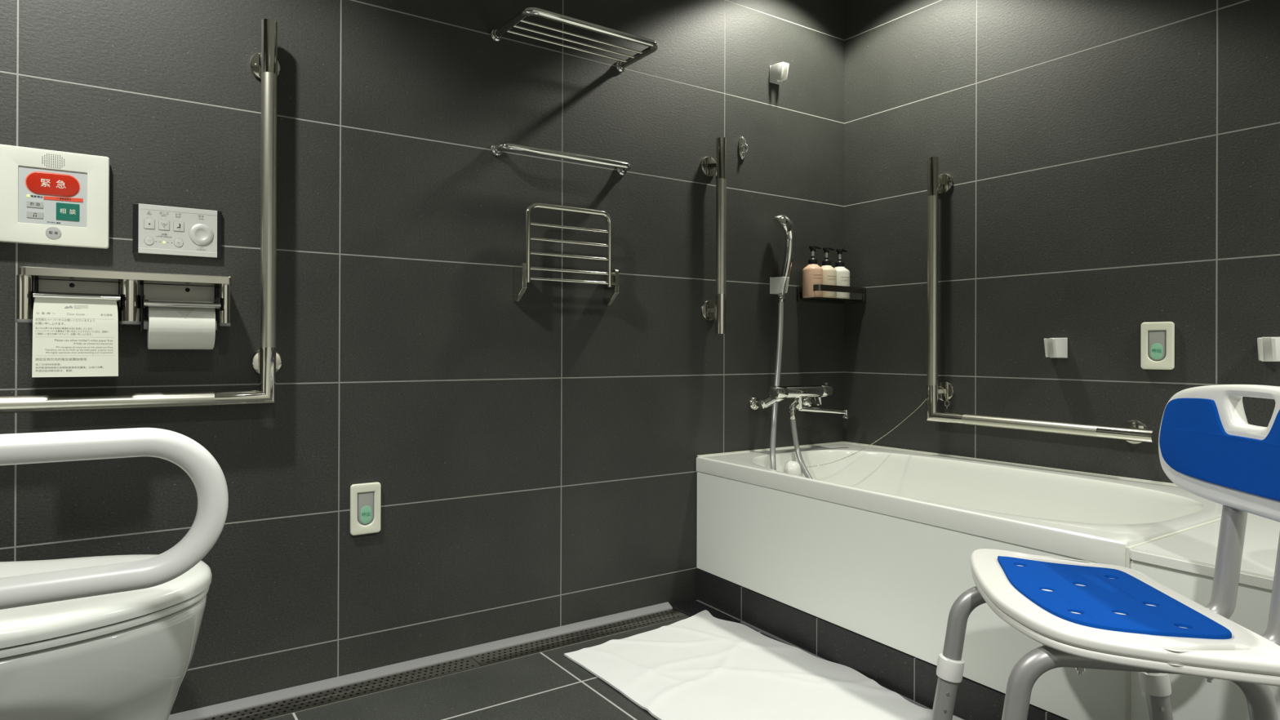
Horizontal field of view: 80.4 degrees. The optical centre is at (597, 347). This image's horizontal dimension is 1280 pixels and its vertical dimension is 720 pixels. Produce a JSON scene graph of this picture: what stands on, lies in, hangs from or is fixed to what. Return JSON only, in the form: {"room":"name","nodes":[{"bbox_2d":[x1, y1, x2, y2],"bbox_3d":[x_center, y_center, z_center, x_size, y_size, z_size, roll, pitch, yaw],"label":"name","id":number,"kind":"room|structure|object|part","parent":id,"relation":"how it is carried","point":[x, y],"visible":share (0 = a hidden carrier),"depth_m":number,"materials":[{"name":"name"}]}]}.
{"room":"accessible bathroom","nodes":[
{"label":"accessible bathroom","id":0,"kind":"room"},
{"bbox_2d":[0,0,844,714],"bbox_3d":[-0.418,-0.293,1.944,3.250,2.350,0.100,0,0,-33],"label":"wall","id":1,"kind":"structure","parent":0,"point":[532,458],"depth_m":1.89,"materials":[{"name":"tile"}]},
{"bbox_2d":[0,144,109,248],"bbox_3d":[-1.053,-0.289,1.461,0.181,0.182,0.020,0,0,-33],"label":"intercom panel","id":2,"kind":"object","parent":1,"relation":"attached to","point":[52,197],"visible":1,"depth_m":1.46,"materials":[{"name":"white plastic"},{"name":"red plastic"},{"name":"green plastic"}]},
{"bbox_3d":[-1.050,-0.290,1.457,0.106,0.106,0.001,0,0,-33],"label":"key panel","id":3,"kind":"part","parent":2,"relation":"part of","materials":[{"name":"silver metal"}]},
{"bbox_2d":[15,266,233,333],"bbox_3d":[-0.919,-0.089,1.490,0.359,0.112,0.117,0,0,-33],"label":"paper holder","id":4,"kind":"object","parent":1,"relation":"attached to","point":[132,291],"visible":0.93,"depth_m":1.46,"materials":[{"name":"silver metal"}]},
{"bbox_3d":[-1.042,-0.091,1.376,0.026,0.080,0.026,0,0,-33],"label":"post","id":5,"kind":"part","parent":4,"relation":"part of","materials":[{"name":"silver metal"}]},
{"bbox_2d":[31,297,118,377],"bbox_3d":[-0.963,-0.020,1.395,0.131,0.148,0.006,0,0,-33],"label":"paper note","id":6,"kind":"object","parent":4,"relation":"hanging from","point":[72,338],"visible":1,"depth_m":1.39,"materials":[{"name":"white paper"}]},
{"bbox_3d":[-0.993,-0.079,1.446,0.141,0.093,0.104,0,0,-33],"label":"arm","id":7,"kind":"part","parent":4,"relation":"part of","materials":[{"name":"black plastic"}]},
{"bbox_3d":[-1.007,-0.110,1.468,0.128,0.038,0.002,0,0,-33],"label":"spring plate","id":8,"kind":"part","parent":4,"relation":"part of","materials":[{"name":"silver metal"}]},
{"bbox_2d":[18,266,233,287],"bbox_3d":[-0.919,-0.137,1.491,0.350,0.015,0.116,0,0,-33],"label":"shelf","id":9,"kind":"object","parent":4,"relation":"attached to","point":[37,276],"depth_m":1.45,"materials":[{"name":"silver metal"}]},
{"bbox_3d":[-0.950,-0.092,1.538,0.359,0.076,0.003,0,0,-33],"label":"plate","id":10,"kind":"part","parent":4,"relation":"part of","materials":[{"name":"silver metal"}]},
{"bbox_3d":[-0.906,-0.090,1.464,0.034,0.080,0.034,0,0,-33],"label":"post","id":11,"kind":"part","parent":4,"relation":"part of","materials":[{"name":"silver metal"}]},
{"bbox_3d":[-0.864,-0.109,1.561,0.128,0.038,0.002,0,0,-33],"label":"spring plate","id":12,"kind":"part","parent":4,"relation":"part of","materials":[{"name":"silver metal"}]},
{"bbox_3d":[-0.850,-0.079,1.539,0.141,0.093,0.104,0,0,-33],"label":"arm","id":13,"kind":"part","parent":4,"relation":"part of","materials":[{"name":"black plastic"}]},
{"bbox_2d":[146,299,215,349],"bbox_3d":[-0.847,-0.046,1.536,0.116,0.099,0.099,0,0,-33],"label":"toilet paper roll","id":14,"kind":"object","parent":4,"relation":"in","point":[171,327],"visible":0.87,"depth_m":1.50,"materials":[{"name":"white paper"}]},
{"bbox_3d":[-0.767,-0.089,1.554,0.020,0.080,0.020,0,0,-33],"label":"post","id":15,"kind":"part","parent":4,"relation":"part of","materials":[{"name":"silver metal"}]},
{"bbox_2d":[0,18,282,413],"bbox_3d":[-1.034,-0.285,1.448,0.816,0.845,0.062,0,0,-33],"label":"grab bar","id":16,"kind":"object","parent":1,"relation":"attached to","point":[266,362],"visible":1,"depth_m":1.62,"materials":[{"name":"silver metal"}]},
{"bbox_2d":[133,203,222,258],"bbox_3d":[-0.877,-0.242,1.579,0.162,0.102,0.013,0,0,-33],"label":"control panel","id":17,"kind":"object","parent":1,"relation":"attached to","point":[159,230],"visible":1,"depth_m":1.57,"materials":[{"name":"white plastic"}]},
{"bbox_2d":[350,482,381,535],"bbox_3d":[-0.551,0.382,1.792,0.071,0.120,0.011,0,0,-33],"label":"button","id":18,"kind":"object","parent":1,"relation":"attached to","point":[365,498],"visible":1,"depth_m":1.79,"materials":[{"name":"white plastic"}]},
{"bbox_2d":[168,601,672,719],"bbox_3d":[-0.724,0.789,1.671,2.246,0.044,0.024,0,0,-33],"label":"trim","id":19,"kind":"structure","parent":1,"relation":"attached to","point":[312,687],"depth_m":1.83,"materials":[{"name":"grey metal"}]},
{"bbox_2d":[261,615,688,719],"bbox_3d":[-0.676,0.795,1.600,2.249,0.031,0.004,0,0,-33],"label":"floor drain","id":20,"kind":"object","parent":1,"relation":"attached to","point":[686,615],"depth_m":1.82,"materials":[{"name":"silver metal"}]},
{"bbox_2d":[490,142,631,175],"bbox_3d":[-0.084,-0.518,2.066,0.432,0.035,0.058,0,0,-33],"label":"towel bar","id":21,"kind":"object","parent":1,"relation":"attached to","point":[497,149],"visible":1,"depth_m":2.02,"materials":[{"name":"silver metal"}]},
{"bbox_2d":[513,202,618,305],"bbox_3d":[-0.082,-0.253,2.070,0.304,0.262,0.053,0,0,-33],"label":"rack","id":22,"kind":"object","parent":1,"relation":"attached to","point":[522,272],"visible":1,"depth_m":2.05,"materials":[{"name":"silver metal"}]},
{"bbox_3d":[-0.076,-0.277,2.059,0.272,0.213,0.014,0,0,-33],"label":"folding frame","id":23,"kind":"part","parent":22,"relation":"part of","materials":[{"name":"silver metal"}]},
{"bbox_3d":[-0.076,-0.182,2.059,0.258,0.008,0.008,0,0,-33],"label":"rack rod","id":24,"kind":"part","parent":22,"relation":"part of","materials":[{"name":"silver metal"}]},
{"bbox_3d":[-0.076,-0.208,2.059,0.258,0.008,0.008,0,0,-33],"label":"rack rod","id":25,"kind":"part","parent":22,"relation":"part of","materials":[{"name":"silver metal"}]},
{"bbox_3d":[-0.076,-0.249,2.059,0.258,0.008,0.008,0,0,-33],"label":"rack rod","id":26,"kind":"part","parent":22,"relation":"part of","materials":[{"name":"silver metal"}]},
{"bbox_3d":[-0.076,-0.287,2.059,0.258,0.008,0.008,0,0,-33],"label":"rack rod","id":27,"kind":"part","parent":22,"relation":"part of","materials":[{"name":"silver metal"}]},
{"bbox_3d":[-0.076,-0.326,2.059,0.258,0.008,0.008,0,0,-33],"label":"rack rod","id":28,"kind":"part","parent":22,"relation":"part of","materials":[{"name":"silver metal"}]},
{"bbox_2d":[489,7,657,72],"bbox_3d":[-0.050,-0.816,2.007,0.428,0.033,0.195,0,0,-33],"label":"towel shelf","id":29,"kind":"object","parent":1,"relation":"attached to","point":[495,35],"visible":1,"depth_m":1.97,"materials":[{"name":"silver metal"}]},
{"bbox_3d":[-0.079,-0.816,2.051,0.395,0.006,0.006,0,0,-33],"label":"shelf rod","id":30,"kind":"part","parent":29,"relation":"part of","materials":[{"name":"silver metal"}]},
{"bbox_3d":[-0.059,-0.816,2.020,0.395,0.006,0.006,0,0,-33],"label":"shelf rod","id":31,"kind":"part","parent":29,"relation":"part of","materials":[{"name":"silver metal"}]},
{"bbox_3d":[-0.038,-0.816,1.988,0.395,0.006,0.006,0,0,-33],"label":"shelf rod","id":32,"kind":"part","parent":29,"relation":"part of","materials":[{"name":"silver metal"}]},
{"bbox_2d":[700,137,726,333],"bbox_3d":[0.363,-0.346,2.354,0.066,0.607,0.062,0,0,-33],"label":"grab bar","id":33,"kind":"object","parent":1,"relation":"attached to","point":[709,310],"visible":1,"depth_m":2.34,"materials":[{"name":"silver metal"}]},
{"bbox_3d":[0.363,-0.117,2.366,0.032,0.012,0.022,0,0,36],"label":"bracket stem","id":34,"kind":"part","parent":33,"relation":"part of","materials":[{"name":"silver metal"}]},
{"bbox_3d":[0.363,-0.569,2.366,0.033,0.012,0.022,0,0,31],"label":"bracket stem","id":35,"kind":"part","parent":33,"relation":"part of","materials":[{"name":"silver metal"}]},
{"bbox_2d":[738,136,748,159],"bbox_3d":[0.476,-0.648,2.447,0.033,0.075,0.028,0,0,-33],"label":"hook","id":36,"kind":"object","parent":1,"relation":"attached to","point":[743,146],"visible":1,"depth_m":2.45,"materials":[{"name":"silver metal"}]},
{"bbox_3d":[0.470,-0.648,2.456,0.033,0.075,0.006,0,0,-33],"label":"oval plate","id":37,"kind":"part","parent":36,"relation":"part of","materials":[{"name":"silver metal"}]},
{"bbox_2d":[769,62,789,84],"bbox_3d":[0.607,-0.915,2.517,0.046,0.056,0.054,0,0,-33],"label":"holder","id":38,"kind":"object","parent":1,"relation":"attached to","point":[779,71],"visible":1,"depth_m":2.51,"materials":[{"name":"white plastic"}]},
{"bbox_3d":[0.594,-0.915,2.538,0.046,0.056,0.004,0,0,-33],"label":"wall plate","id":39,"kind":"part","parent":38,"relation":"part of","materials":[{"name":"white plastic"}]},
{"bbox_2d":[769,276,789,294],"bbox_3d":[0.608,-0.208,2.518,0.046,0.056,0.054,0,0,-33],"label":"holder","id":40,"kind":"object","parent":1,"relation":"attached to","point":[776,284],"visible":0.91,"depth_m":2.50,"materials":[{"name":"white plastic"}]},
{"bbox_3d":[0.595,-0.208,2.538,0.046,0.056,0.004,0,0,-33],"label":"wall plate","id":41,"kind":"part","parent":40,"relation":"part of","materials":[{"name":"white plastic"}]},
{"bbox_2d":[748,382,848,418],"bbox_3d":[0.674,0.177,2.515,0.344,0.122,0.130,0,0,-33],"label":"mixer tap","id":42,"kind":"object","parent":1,"relation":"attached to","point":[812,394],"visible":1,"depth_m":2.47,"materials":[{"name":"silver metal"}]},
{"bbox_3d":[0.556,0.167,2.451,0.104,0.061,0.046,0,0,20],"label":"inlet leg","id":43,"kind":"part","parent":42,"relation":"part of","materials":[{"name":"silver metal"}]},
{"bbox_2d":[769,302,813,479],"bbox_3d":[0.646,0.270,2.340,0.190,0.849,0.313,0,0,-43],"label":"shower hose","id":44,"kind":"object","parent":42,"relation":"attached to","point":[792,414],"visible":0.54,"depth_m":2.44,"materials":[{"name":"grey metal"}]},
{"bbox_2d":[772,214,795,302],"bbox_3d":[0.615,-0.292,2.490,0.092,0.291,0.071,0,0,-33],"label":"shower","id":45,"kind":"object","parent":44,"relation":"on","point":[784,224],"visible":0.95,"depth_m":2.50,"materials":[{"name":"silver metal"}]},
{"bbox_3d":[0.627,-0.299,2.505,0.056,0.258,0.049,0,0,-33],"label":"handle","id":46,"kind":"part","parent":45,"relation":"part of","materials":[{"name":"silver metal"}]},
{"bbox_3d":[0.682,0.179,2.485,0.027,0.027,0.027,0,0,-33],"label":"diverter knob","id":47,"kind":"part","parent":42,"relation":"part of","materials":[{"name":"silver metal"}]},
{"bbox_3d":[0.748,0.168,2.575,0.046,0.061,0.104,0,0,5],"label":"inlet leg","id":48,"kind":"part","parent":42,"relation":"part of","materials":[{"name":"silver metal"}]},
{"bbox_3d":[0.740,0.207,2.513,0.209,0.036,0.024,0,0,-25],"label":"spout","id":49,"kind":"part","parent":42,"relation":"part of","materials":[{"name":"silver metal"}]},
{"bbox_2d":[696,600,931,709],"bbox_3d":[0.876,0.784,1.406,0.155,0.005,2.188,0,0,-33],"label":"trim","id":50,"kind":"structure","parent":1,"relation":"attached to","point":[741,621],"depth_m":2.03,"materials":[{"name":"grey"}]},
{"bbox_2d":[796,284,866,303],"bbox_3d":[0.811,-0.184,2.624,0.246,0.053,0.096,0,0,-33],"label":"corner shelf","id":51,"kind":"object","parent":1,"relation":"attached to","point":[818,286],"visible":1,"depth_m":2.60,"materials":[{"name":"black metal"}]},
{"bbox_2d":[802,245,822,297],"bbox_3d":[0.732,-0.259,2.573,0.069,0.178,0.068,0,0,-33],"label":"pump bottle","id":52,"kind":"object","parent":51,"relation":"on","point":[812,273],"visible":0.97,"depth_m":2.55,"materials":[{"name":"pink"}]},
{"bbox_2d":[821,247,836,297],"bbox_3d":[0.790,-0.258,2.611,0.069,0.178,0.068,0,0,-33],"label":"pump bottle","id":53,"kind":"object","parent":51,"relation":"on","point":[829,273],"visible":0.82,"depth_m":2.58,"materials":[{"name":"beige plastic"}]},
{"bbox_3d":[0.812,-0.201,2.625,0.244,0.021,0.094,0,0,-33],"label":"guard rail","id":54,"kind":"part","parent":51,"relation":"part of","materials":[{"name":"brown metal"}]},
{"bbox_3d":[0.812,-0.168,2.627,0.240,0.002,0.090,0,0,-33],"label":"plate","id":55,"kind":"part","parent":51,"relation":"part of","materials":[{"name":"black metal"}]},
{"bbox_2d":[834,248,849,298],"bbox_3d":[0.848,-0.258,2.648,0.069,0.178,0.068,0,0,-36],"label":"pump bottle","id":56,"kind":"object","parent":51,"relation":"on","point":[842,273],"visible":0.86,"depth_m":2.62,"materials":[{"name":"white plastic"}]},
{"bbox_2d":[695,568,1068,719],"bbox_3d":[0.897,0.737,1.426,0.199,0.098,2.200,0,0,-33],"label":"bathtub base","id":57,"kind":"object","parent":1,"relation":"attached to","point":[914,678],"depth_m":1.83,"materials":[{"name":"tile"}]},
{"bbox_2d":[1125,512,1279,719],"bbox_3d":[1.476,0.516,1.082,0.800,0.341,0.992,0,0,-33],"label":"deck","id":58,"kind":"object","parent":57,"relation":"on","point":[1183,561],"visible":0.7,"depth_m":1.24,"materials":[{"name":"white plastic"}]},
{"bbox_2d":[266,600,786,719],"bbox_3d":[0.435,0.833,0.620,3.050,0.100,3.050,0,0,-33],"label":"floor","id":59,"kind":"structure","parent":0,"point":[548,685],"depth_m":1.69,"materials":[{"name":"tile"}]},
{"bbox_2d":[0,554,212,719],"bbox_3d":[-0.968,0.526,1.004,0.812,0.505,0.380,0,0,-33],"label":"toilet","id":60,"kind":"object","parent":59,"relation":"on","point":[127,655],"visible":0.71,"depth_m":1.03,"materials":[{"name":"white ceramic"}]},
{"bbox_3d":[-0.825,0.345,1.097,0.472,0.058,0.371,0,0,-33],"label":"lid","id":61,"kind":"part","parent":60,"relation":"part of","materials":[{"name":"white plastic"}]},
{"bbox_2d":[198,656,480,719],"bbox_3d":[-0.680,0.786,1.643,0.892,0.013,0.071,0,0,-33],"label":"drain grating","id":62,"kind":"object","parent":59,"relation":"on","point":[465,663],"visible":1,"depth_m":1.72,"materials":[{"name":"silver metal"}]},
{"bbox_2d":[470,608,686,666],"bbox_3d":[-0.030,0.789,2.064,0.654,0.013,0.071,0,0,-33],"label":"drain grating","id":63,"kind":"object","parent":59,"relation":"on","point":[482,659],"visible":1,"depth_m":2.04,"materials":[{"name":"silver metal"}]},
{"bbox_2d":[671,600,740,622],"bbox_3d":[0.314,0.783,2.229,0.100,0.005,0.216,0,0,-33],"label":"drain","id":64,"kind":"object","parent":59,"relation":"on","point":[692,607],"visible":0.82,"depth_m":2.25,"materials":[{"name":"black"}]},
{"bbox_2d":[564,609,963,719],"bbox_3d":[0.339,0.776,1.751,0.545,0.015,0.833,0,0,-33],"label":"bath mat","id":65,"kind":"object","parent":59,"relation":"on","point":[700,666],"visible":1,"depth_m":1.77,"materials":[{"name":"white fabric"}]},
{"bbox_2d":[696,441,1222,719],"bbox_3d":[0.899,0.522,2.018,0.750,0.370,1.207,0,0,-33],"label":"bathtub","id":66,"kind":"object","parent":59,"relation":"on","point":[878,546],"visible":0.84,"depth_m":1.85,"materials":[{"name":"white ceramic"}]},
{"bbox_2d":[800,386,949,467],"bbox_3d":[0.875,0.253,2.402,0.459,0.265,0.021,0,0,6],"label":"chain","id":67,"kind":"object","parent":66,"relation":"attached to","point":[938,386],"visible":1,"depth_m":2.40,"materials":[{"name":"silver metal"}]},
{"bbox_2d":[930,384,1279,719],"bbox_3d":[0.724,0.418,1.101,0.441,0.733,0.476,0,0,9],"label":"chair","id":68,"kind":"object","parent":59,"relation":"on","point":[1084,615],"visible":1,"depth_m":1.05,"materials":[{"name":"white plastic"}]},
{"bbox_3d":[0.562,0.642,1.248,0.066,0.230,0.031,0,0,9],"label":"leg","id":69,"kind":"part","parent":68,"relation":"part of","materials":[{"name":"silver metal"}]},
{"bbox_3d":[0.732,0.507,1.222,0.361,0.240,0.028,0,0,9],"label":"frame","id":70,"kind":"part","parent":68,"relation":"part of","materials":[{"name":"silver metal"}]},
{"bbox_3d":[0.712,0.366,1.103,0.276,0.018,0.476,0,0,9],"label":"seat","id":71,"kind":"part","parent":68,"relation":"part of","materials":[{"name":"white plastic"}]},
{"bbox_3d":[0.692,0.506,0.970,0.361,0.240,0.028,0,0,9],"label":"frame","id":72,"kind":"part","parent":68,"relation":"part of","materials":[{"name":"silver metal"}]},
{"bbox_3d":[0.900,0.643,1.195,0.066,0.230,0.031,0,0,9],"label":"leg","id":73,"kind":"part","parent":68,"relation":"part of","materials":[{"name":"silver metal"}]},
{"bbox_3d":[0.912,0.141,1.053,0.042,0.178,0.389,0,0,9],"label":"backrest","id":74,"kind":"part","parent":68,"relation":"part of","materials":[{"name":"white plastic"}]},
{"bbox_3d":[0.888,0.268,1.102,0.119,0.287,0.028,0,0,9],"label":"post","id":75,"kind":"part","parent":68,"relation":"part of","materials":[{"name":"silver metal"}]},
{"bbox_3d":[0.870,0.268,0.988,0.119,0.287,0.028,0,0,9],"label":"post","id":76,"kind":"part","parent":68,"relation":"part of","materials":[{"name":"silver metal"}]},
{"bbox_2d":[843,0,1279,483],"bbox_3d":[1.788,-0.286,1.437,0.100,2.350,3.150,0,0,-33],"label":"wall","id":77,"kind":"structure","parent":0,"point":[1113,166],"depth_m":2.12,"materials":[{"name":"tile"}]},
{"bbox_2d":[926,156,1156,444],"bbox_3d":[1.227,-0.175,2.151,0.062,0.848,0.627,0,0,-33],"label":"grab bar","id":78,"kind":"object","parent":77,"relation":"attached to","point":[1133,431],"visible":1,"depth_m":2.37,"materials":[{"name":"silver metal"}]},
{"bbox_3d":[1.081,0.138,2.393,0.033,0.012,0.022,0,0,-5],"label":"bracket stem","id":79,"kind":"part","parent":78,"relation":"part of","materials":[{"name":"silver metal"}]},
{"bbox_3d":[1.081,-0.522,2.398,0.031,0.012,0.022,0,0,-18],"label":"bracket stem","id":80,"kind":"part","parent":78,"relation":"part of","materials":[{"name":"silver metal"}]},
{"bbox_2d":[1044,337,1067,358],"bbox_3d":[1.266,0.001,2.098,0.054,0.056,0.046,0,0,-33],"label":"holder","id":81,"kind":"object","parent":77,"relation":"attached to","point":[1054,347],"visible":1,"depth_m":2.09,"materials":[{"name":"white plastic"}]},
{"bbox_3d":[1.287,0.001,2.111,0.004,0.056,0.046,0,0,-33],"label":"wall plate","id":82,"kind":"part","parent":81,"relation":"part of","materials":[{"name":"white plastic"}]},
{"bbox_2d":[1140,321,1174,369],"bbox_3d":[1.413,-0.005,1.909,0.011,0.120,0.071,0,0,-33],"label":"button","id":83,"kind":"object","parent":77,"relation":"attached to","point":[1157,338],"visible":1,"depth_m":1.91,"materials":[{"name":"white plastic"}]},
{"bbox_2d":[1257,337,1279,361],"bbox_3d":[1.520,0.004,1.707,0.054,0.056,0.046,0,0,-33],"label":"holder","id":84,"kind":"object","parent":77,"relation":"attached to","point":[1268,348],"visible":1,"depth_m":1.71,"materials":[{"name":"white plastic"}]},
{"bbox_3d":[-0.856,-0.299,-0.276,0.100,2.350,3.150,0,0,-33],"label":"wall","id":85,"kind":"structure","parent":0,"visible":0},
{"bbox_2d":[0,427,228,609],"bbox_3d":[-0.842,0.182,0.657,0.942,0.271,0.090,0,0,-33],"label":"rail","id":86,"kind":"object","parent":85,"relation":"attached to","point":[207,477],"visible":1,"depth_m":0.84,"materials":[{"name":"white plastic"}]}
]}

